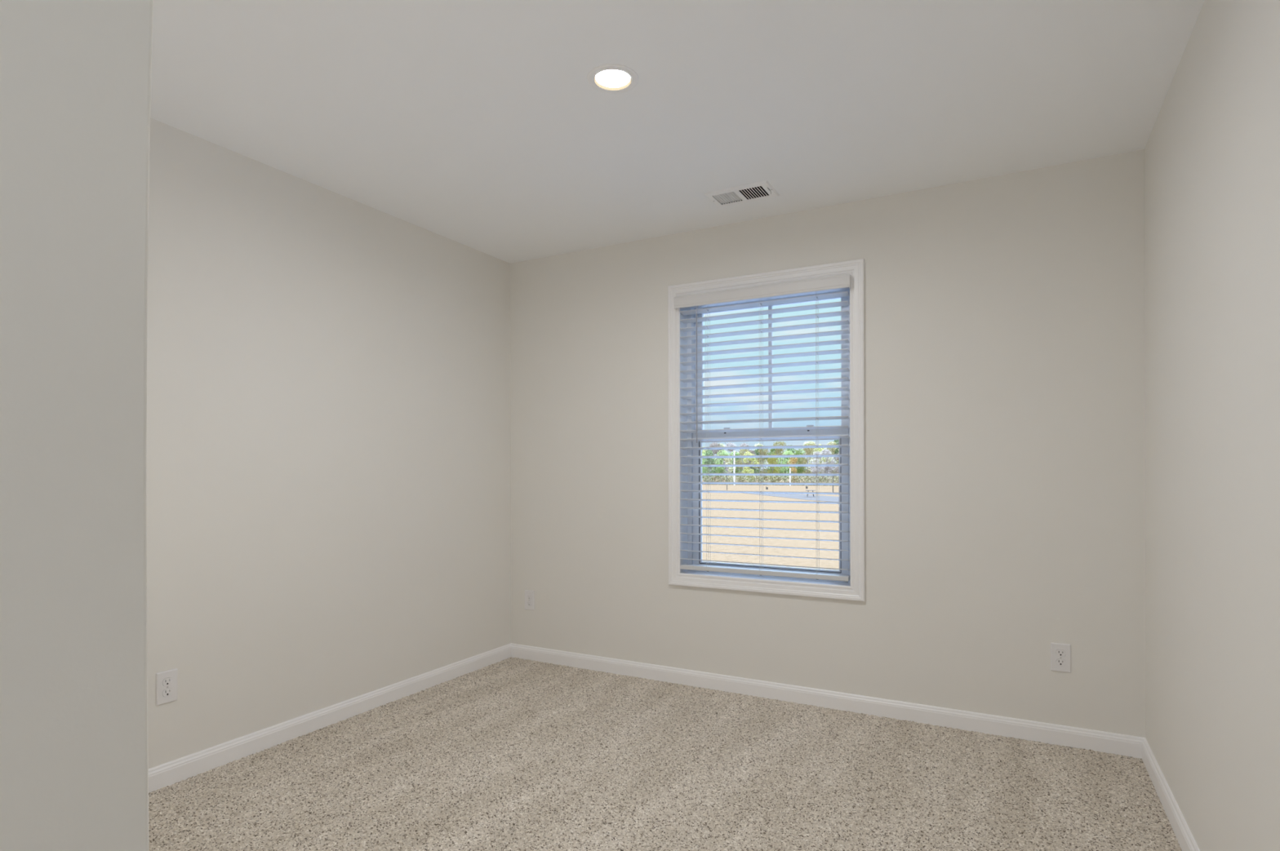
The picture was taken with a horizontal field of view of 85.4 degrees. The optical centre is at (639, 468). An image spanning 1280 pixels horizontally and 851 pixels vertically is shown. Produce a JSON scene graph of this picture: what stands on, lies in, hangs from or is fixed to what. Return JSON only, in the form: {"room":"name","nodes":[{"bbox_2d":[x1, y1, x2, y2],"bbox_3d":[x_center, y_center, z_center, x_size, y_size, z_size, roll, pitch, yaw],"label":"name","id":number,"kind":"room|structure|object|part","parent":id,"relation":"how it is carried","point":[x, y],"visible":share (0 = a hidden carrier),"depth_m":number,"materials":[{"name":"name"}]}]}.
{"room":"empty bedroom","nodes":[
{"label":"empty bedroom","id":0,"kind":"room"},
{"bbox_2d":[0,0,153,850],"bbox_3d":[-0.869,-0.055,-0.103,0.115,2.440,1.674,0,0,28],"label":"wall","id":1,"kind":"structure","parent":0,"point":[75,75],"depth_m":0.55,"materials":[{"name":"white paint"}]},
{"bbox_2d":[146,118,511,768],"bbox_3d":[-2.042,0.007,2.188,0.160,2.560,4.910,0,0,28],"label":"wall","id":2,"kind":"structure","parent":0,"point":[329,514],"depth_m":3.08,"materials":[{"name":"white paint"}]},
{"bbox_2d":[155,668,177,706],"bbox_3d":[-1.744,0.805,2.560,0.007,0.118,0.072,0,0,28],"label":"wall outlet","id":3,"kind":"object","parent":2,"relation":"attached to","point":[166,682],"visible":1,"depth_m":2.56,"materials":[{"name":"white plastic"}]},
{"bbox_2d":[162,688,173,697],"bbox_3d":[-1.743,0.825,2.559,0.004,0.028,0.034,0,0,28],"label":"receptacle","id":4,"kind":"object","parent":3,"relation":"attached to","point":[166,692],"depth_m":2.56,"materials":[{"name":"white plastic"}]},
{"bbox_2d":[162,677,173,686],"bbox_3d":[-1.743,0.786,2.559,0.004,0.028,0.034,0,0,28],"label":"receptacle","id":5,"kind":"object","parent":3,"relation":"attached to","point":[166,682],"depth_m":2.56,"materials":[{"name":"white plastic"}]},
{"bbox_2d":[148,643,511,793],"bbox_3d":[-1.529,1.127,2.951,0.014,0.085,3.083,0,0,28],"label":"baseboard","id":6,"kind":"structure","parent":2,"relation":"attached to","point":[172,772],"depth_m":3.05,"materials":[{"name":"white paint"}]},
{"bbox_2d":[148,657,1182,850],"bbox_3d":[-0.517,1.222,1.456,3.215,0.125,4.750,0,0,28],"label":"floor","id":7,"kind":"structure","parent":0,"point":[510,754],"depth_m":2.58,"materials":[{"name":"carpet"}]},
{"bbox_2d":[150,0,1204,263],"bbox_3d":[-0.522,-1.386,1.456,3.535,0.220,5.070,0,0,28],"label":"ceiling","id":8,"kind":"structure","parent":0,"point":[481,126],"depth_m":2.38,"materials":[{"name":"white paint"}]},
{"bbox_2d":[586,64,639,93],"bbox_3d":[-0.089,-1.290,2.273,0.170,0.034,0.170,0,0,28],"label":"recessed light","id":9,"kind":"object","parent":8,"relation":"in","point":[600,78],"visible":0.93,"depth_m":2.27,"materials":[{"name":"white plastic"}]},
{"bbox_2d":[703,180,780,207],"bbox_3d":[0.474,-1.344,3.230,0.306,0.172,0.196,0,0,28],"label":"ceiling vent","id":10,"kind":"object","parent":8,"relation":"in","point":[757,191],"visible":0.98,"depth_m":3.24,"materials":[{"name":"white metal"}]},
{"bbox_2d":[510,149,1145,737],"bbox_3d":[0.648,0.002,3.616,3.535,2.560,0.160,0,0,28],"label":"wall","id":11,"kind":"structure","parent":0,"point":[1005,441],"depth_m":3.18,"materials":[{"name":"white paint"}]},
{"bbox_2d":[524,590,534,610],"bbox_3d":[-0.676,0.803,4.237,0.072,0.118,0.007,0,0,28],"label":"wall outlet","id":12,"kind":"object","parent":11,"relation":"attached to","point":[529,595],"visible":1,"depth_m":4.23,"materials":[{"name":"white plastic"}]},
{"bbox_2d":[526,595,531,599],"bbox_3d":[-0.677,0.783,4.236,0.034,0.028,0.004,0,0,28],"label":"receptacle","id":13,"kind":"object","parent":12,"relation":"attached to","point":[528,597],"depth_m":4.23,"materials":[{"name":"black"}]},
{"bbox_2d":[667,258,864,601],"bbox_3d":[0.653,-0.182,3.614,1.030,1.624,0.199,0,0,28],"label":"window","id":14,"kind":"structure","parent":11,"relation":"in","point":[853,589],"depth_m":3.56,"materials":[{"name":"white paint"}]},
{"bbox_2d":[673,274,850,582],"bbox_3d":[0.608,-0.190,3.538,0.921,1.468,0.084,0,0,28],"label":"window blind","id":15,"kind":"object","parent":14,"relation":"attached to","point":[840,282],"visible":0.98,"depth_m":3.52,"materials":[{"name":"white plastic"}]},
{"bbox_3d":[0.362,-0.175,3.690,0.002,1.394,0.002,0,0,13],"label":"lift cord","id":16,"kind":"part","parent":15,"relation":"part of","materials":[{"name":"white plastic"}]},
{"bbox_3d":[0.363,-0.175,3.688,0.002,1.394,0.053,0,0,28],"label":"ladder cord","id":17,"kind":"part","parent":15,"relation":"part of","materials":[{"name":"white fabric"}]},
{"bbox_3d":[0.620,-0.175,3.550,0.002,1.394,0.002,0,0,-17],"label":"lift cord","id":18,"kind":"part","parent":15,"relation":"part of","materials":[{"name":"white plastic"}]},
{"bbox_3d":[0.620,-0.175,3.549,0.002,1.394,0.053,0,0,28],"label":"ladder cord","id":19,"kind":"part","parent":15,"relation":"part of","materials":[{"name":"white fabric"}]},
{"bbox_3d":[0.618,0.529,3.551,0.886,0.022,0.052,0,0,28],"label":"rail","id":20,"kind":"part","parent":15,"relation":"part of","materials":[{"name":"white plastic"}]},
{"bbox_3d":[0.873,-0.176,3.412,0.002,1.394,0.053,0,0,28],"label":"ladder cord","id":21,"kind":"part","parent":15,"relation":"part of","materials":[{"name":"white fabric"}]},
{"bbox_3d":[0.872,-0.176,3.414,0.002,1.394,0.002,0,0,-17],"label":"lift cord","id":22,"kind":"part","parent":15,"relation":"part of","materials":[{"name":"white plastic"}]},
{"bbox_3d":[0.637,0.566,3.582,0.906,0.004,0.088,0,0,28],"label":"sill","id":23,"kind":"part","parent":14,"relation":"part of","materials":[{"name":"white paint"}]},
{"bbox_3d":[0.659,0.530,3.623,0.740,0.008,0.006,0,0,28],"label":"lift rail","id":24,"kind":"part","parent":14,"relation":"part of","materials":[{"name":"white plastic"}]},
{"bbox_3d":[0.667,0.174,3.639,0.840,0.764,0.030,0,0,28],"label":"sash","id":25,"kind":"part","parent":14,"relation":"part of","materials":[{"name":"white plastic"}]},
{"bbox_3d":[0.681,-0.528,3.667,0.840,0.744,0.027,0,0,28],"label":"sash","id":26,"kind":"part","parent":14,"relation":"part of","materials":[{"name":"clear glass"}]},
{"bbox_2d":[511,643,1144,758],"bbox_3d":[0.609,1.123,3.539,3.215,0.085,0.014,0,0,28],"label":"baseboard","id":27,"kind":"structure","parent":11,"relation":"attached to","point":[1108,743],"depth_m":3.30,"materials":[{"name":"white paint"}]},
{"bbox_2d":[1050,642,1071,672],"bbox_3d":[1.768,0.794,2.916,0.072,0.118,0.007,0,0,28],"label":"wall outlet","id":28,"kind":"object","parent":11,"relation":"attached to","point":[1063,651],"visible":1,"depth_m":2.91,"materials":[{"name":"white plastic"}]},
{"bbox_2d":[1056,658,1065,666],"bbox_3d":[1.768,0.814,2.915,0.034,0.028,0.004,0,0,28],"label":"receptacle","id":29,"kind":"object","parent":28,"relation":"attached to","point":[1060,662],"depth_m":2.91,"materials":[{"name":"white plastic"}]},
{"bbox_2d":[1056,649,1065,657],"bbox_3d":[1.767,0.775,2.915,0.034,0.028,0.004,0,0,28],"label":"receptacle","id":30,"kind":"object","parent":28,"relation":"attached to","point":[1061,653],"depth_m":2.91,"materials":[{"name":"white plastic"}]},
{"bbox_2d":[1144,0,1279,850],"bbox_3d":[0.927,0.001,0.583,0.160,2.560,4.910,0,0,28],"label":"wall","id":31,"kind":"structure","parent":0,"point":[1212,148],"depth_m":1.77,"materials":[{"name":"white paint"}]},
{"bbox_2d":[1142,737,1199,850],"bbox_3d":[0.890,1.123,0.695,0.014,0.085,4.750,0,0,28],"label":"baseboard","id":32,"kind":"structure","parent":31,"relation":"attached to","point":[1182,832],"depth_m":2.30,"materials":[{"name":"white paint"}]},
{"label":"outside","id":33,"kind":"structure","parent":0,"visible":0},
{"bbox_2d":[702,489,839,502],"bbox_3d":[24.315,4.702,112.241,92.651,0.230,68.064,0,0,28],"label":"road","id":34,"kind":"structure","parent":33,"point":[816,498],"depth_m":111.94,"materials":[{"name":"grey asphalt"}]},
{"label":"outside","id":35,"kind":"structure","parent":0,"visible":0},
{"bbox_2d":[702,476,839,570],"bbox_3d":[82.192,4.507,199.874,400.000,0.001,420.000,0,0,28],"label":"field","id":36,"kind":"structure","parent":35,"point":[834,564],"depth_m":54.73,"materials":[{"name":"sand"}]},
{"bbox_2d":[702,453,711,481],"bbox_3d":[20.093,-0.408,218.555,5.951,10.440,5.178,0,0,20],"label":"tree","id":37,"kind":"object","parent":36,"relation":"on","point":[704,455],"visible":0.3,"depth_m":217.25,"materials":[{"name":"green plant"}]},
{"bbox_2d":[702,449,718,481],"bbox_3d":[20.714,-0.510,208.765,4.473,10.616,5.137,0,0,41],"label":"tree","id":38,"kind":"object","parent":36,"relation":"on","point":[710,453],"visible":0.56,"depth_m":208.37,"materials":[{"name":"green plant"}]},
{"bbox_2d":[703,442,721,481],"bbox_3d":[24.505,-2.327,233.610,8.597,14.340,7.827,0,0,-11],"label":"tree","id":39,"kind":"object","parent":36,"relation":"on","point":[714,444],"visible":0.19,"depth_m":233.08,"materials":[{"name":"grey plant"}]},
{"bbox_2d":[711,446,728,482],"bbox_3d":[25.618,-1.400,223.877,7.026,12.423,7.717,0,0,11],"label":"tree","id":40,"kind":"object","parent":36,"relation":"on","point":[714,451],"visible":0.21,"depth_m":223.11,"materials":[{"name":"green plant"}]},
{"bbox_2d":[711,449,729,481],"bbox_3d":[25.057,-0.574,214.969,5.476,10.766,6.293,0,0,-36],"label":"tree","id":41,"kind":"object","parent":36,"relation":"on","point":[720,469],"visible":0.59,"depth_m":213.94,"materials":[{"name":"green plant"}]},
{"bbox_2d":[724,457,735,482],"bbox_3d":[26.647,0.311,205.743,3.891,8.884,3.878,0,0,5],"label":"tree","id":42,"kind":"object","parent":36,"relation":"on","point":[725,459],"visible":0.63,"depth_m":205.47,"materials":[{"name":"green plant"}]},
{"bbox_2d":[724,442,739,482],"bbox_3d":[30.543,-2.183,229.858,7.970,14.020,7.256,0,0,12],"label":"tree","id":43,"kind":"object","parent":36,"relation":"on","point":[729,443],"visible":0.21,"depth_m":229.47,"materials":[{"name":"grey plant"}]},
{"bbox_2d":[733,451,735,484],"bbox_3d":[26.844,-0.198,197.392,0.608,9.720,0.608,0,0,28],"label":"pole","id":44,"kind":"object","parent":36,"relation":"on","point":[734,451],"visible":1,"depth_m":197.23,"materials":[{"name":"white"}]},
{"bbox_2d":[729,451,744,477],"bbox_3d":[31.219,-0.428,220.766,5.340,10.438,6.136,0,0,44],"label":"tree","id":45,"kind":"object","parent":36,"relation":"on","point":[736,471],"visible":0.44,"depth_m":220.19,"materials":[{"name":"green plant"}]},
{"bbox_2d":[734,448,748,482],"bbox_3d":[31.182,-0.790,211.941,5.099,11.142,5.082,0,0,11],"label":"tree","id":46,"kind":"object","parent":36,"relation":"on","point":[741,452],"visible":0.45,"depth_m":211.44,"materials":[{"name":"green plant"}]},
{"bbox_2d":[736,441,749,480],"bbox_3d":[35.068,-2.228,237.650,7.113,14.095,6.476,0,0,-30],"label":"tree","id":47,"kind":"object","parent":36,"relation":"on","point":[744,445],"visible":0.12,"depth_m":237.39,"materials":[{"name":"green plant"}]},
{"bbox_2d":[742,452,759,481],"bbox_3d":[32.449,-0.145,203.358,5.255,9.812,4.010,0,0,5],"label":"tree","id":48,"kind":"object","parent":36,"relation":"on","point":[750,460],"visible":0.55,"depth_m":203.05,"materials":[{"name":"green plant"}]},
{"bbox_2d":[745,449,758,482],"bbox_3d":[36.376,-0.895,226.728,6.280,11.337,6.898,0,0,-1],"label":"tree","id":49,"kind":"object","parent":36,"relation":"on","point":[750,451],"visible":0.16,"depth_m":226.07,"materials":[{"name":"green plant"}]},
{"bbox_2d":[751,445,768,479],"bbox_3d":[37.517,-1.284,217.223,5.332,12.153,6.123,0,0,40],"label":"tree","id":50,"kind":"object","parent":36,"relation":"on","point":[755,451],"visible":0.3,"depth_m":216.78,"materials":[{"name":"green plant"}]},
{"bbox_2d":[753,444,768,481],"bbox_3d":[40.600,-1.974,234.175,5.458,13.551,5.477,0,0,34],"label":"tree","id":51,"kind":"object","parent":36,"relation":"on","point":[755,444],"visible":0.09,"depth_m":233.62,"materials":[{"name":"green plant"}]},
{"bbox_2d":[753,445,770,481],"bbox_3d":[36.700,-1.175,209.329,5.567,11.916,5.548,0,0,-31],"label":"tree","id":52,"kind":"object","parent":36,"relation":"on","point":[765,452],"visible":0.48,"depth_m":208.93,"materials":[{"name":"green plant"}]},
{"bbox_2d":[702,475,839,485],"bbox_3d":[32.001,3.304,197.390,106.324,3.112,2.794,0,0,28],"label":"undergrowth","id":53,"kind":"object","parent":36,"relation":"on","point":[718,477],"visible":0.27,"depth_m":194.51,"materials":[{"name":"green plant"}]},
{"bbox_2d":[764,451,777,478],"bbox_3d":[42.271,-0.441,224.111,5.268,10.421,6.053,0,0,11],"label":"tree","id":54,"kind":"object","parent":36,"relation":"on","point":[771,451],"visible":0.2,"depth_m":224.15,"materials":[{"name":"green plant"}]},
{"bbox_2d":[767,453,780,482],"bbox_3d":[38.220,0.162,199.535,3.645,9.155,4.776,0,0,45],"label":"tree","id":55,"kind":"object","parent":36,"relation":"on","point":[772,460],"visible":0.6,"depth_m":199.46,"materials":[{"name":"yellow plant"}]},
{"bbox_2d":[766,441,786,481],"bbox_3d":[42.277,-1.962,214.760,6.512,13.518,6.490,0,0,-11],"label":"tree","id":56,"kind":"object","parent":36,"relation":"on","point":[778,453],"visible":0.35,"depth_m":214.35,"materials":[{"name":"green plant"}]},
{"bbox_2d":[768,448,785,467],"bbox_3d":[46.233,-1.501,231.509,6.513,12.605,5.667,0,0,38],"label":"tree","id":57,"kind":"object","parent":36,"relation":"on","point":[771,450],"visible":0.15,"depth_m":231.43,"materials":[{"name":"green plant"}]},
{"bbox_2d":[773,449,794,481],"bbox_3d":[42.930,-0.427,205.756,6.287,10.390,5.471,0,0,23],"label":"tree","id":58,"kind":"object","parent":36,"relation":"on","point":[784,471],"visible":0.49,"depth_m":204.99,"materials":[{"name":"green plant"}]},
{"bbox_2d":[782,448,797,480],"bbox_3d":[47.649,-1.398,220.695,5.419,12.347,6.223,0,0,11],"label":"tree","id":59,"kind":"object","parent":36,"relation":"on","point":[791,449],"visible":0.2,"depth_m":220.19,"materials":[{"name":"green plant"}]},
{"bbox_2d":[786,457,799,481],"bbox_3d":[43.608,0.501,197.301,3.539,8.436,3.743,0,0,-6],"label":"tree","id":60,"kind":"object","parent":36,"relation":"on","point":[794,461],"visible":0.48,"depth_m":196.56,"materials":[{"name":"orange plant"}]},
{"bbox_2d":[793,448,805,473],"bbox_3d":[52.014,-1.009,228.368,5.489,11.561,6.308,0,0,22],"label":"tree","id":61,"kind":"object","parent":36,"relation":"on","point":[797,451],"visible":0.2,"depth_m":228.51,"materials":[{"name":"green plant"}]},
{"bbox_2d":[792,453,807,482],"bbox_3d":[48.450,-0.164,210.681,5.016,9.822,5.764,0,0,-13],"label":"tree","id":62,"kind":"object","parent":36,"relation":"on","point":[799,469],"visible":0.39,"depth_m":210.57,"materials":[{"name":"green plant"}]},
{"bbox_2d":[797,443,815,482],"bbox_3d":[48.596,-1.424,202.589,5.755,12.382,5.736,0,0,-1],"label":"tree","id":63,"kind":"object","parent":36,"relation":"on","point":[811,450],"visible":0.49,"depth_m":202.16,"materials":[{"name":"green plant"}]},
{"bbox_2d":[803,441,822,482],"bbox_3d":[54.091,-2.067,217.373,6.373,13.690,6.352,0,0,19],"label":"tree","id":64,"kind":"object","parent":36,"relation":"on","point":[807,442],"visible":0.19,"depth_m":217.04,"materials":[{"name":"green plant"}]},
{"bbox_2d":[808,450,824,483],"bbox_3d":[49.312,-0.254,193.599,5.039,9.962,5.535,0,0,12],"label":"tree","id":65,"kind":"object","parent":36,"relation":"on","point":[815,469],"visible":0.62,"depth_m":193.28,"materials":[{"name":"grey plant"}]},
{"bbox_2d":[813,444,832,483],"bbox_3d":[54.767,-1.359,208.687,6.344,12.235,4.842,0,0,37],"label":"tree","id":66,"kind":"object","parent":36,"relation":"on","point":[819,449],"visible":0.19,"depth_m":208.37,"materials":[{"name":"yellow plant"}]},
{"bbox_2d":[819,448,836,483],"bbox_3d":[54.075,-0.667,199.969,6.195,10.797,5.640,0,0,14],"label":"tree","id":67,"kind":"object","parent":36,"relation":"on","point":[829,469],"visible":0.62,"depth_m":199.51,"materials":[{"name":"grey plant"}]},
{"bbox_2d":[825,441,839,482],"bbox_3d":[59.482,-1.940,214.499,5.783,13.407,5.802,0,0,-5],"label":"tree","id":68,"kind":"object","parent":36,"relation":"on","point":[833,450],"visible":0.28,"depth_m":214.41,"materials":[{"name":"green plant"}]},
{"bbox_2d":[831,440,839,483],"bbox_3d":[63.010,-2.311,221.719,6.385,14.176,5.560,0,0,25],"label":"tree","id":69,"kind":"object","parent":36,"relation":"on","point":[836,451],"visible":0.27,"depth_m":221.21,"materials":[{"name":"green plant"}]},
{"bbox_2d":[834,453,839,481],"bbox_3d":[55.239,0.120,190.125,5.101,9.167,5.603,0,0,42],"label":"tree","id":70,"kind":"object","parent":36,"relation":"on","point":[837,469],"visible":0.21,"depth_m":189.96,"materials":[{"name":"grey plant"}]}
]}

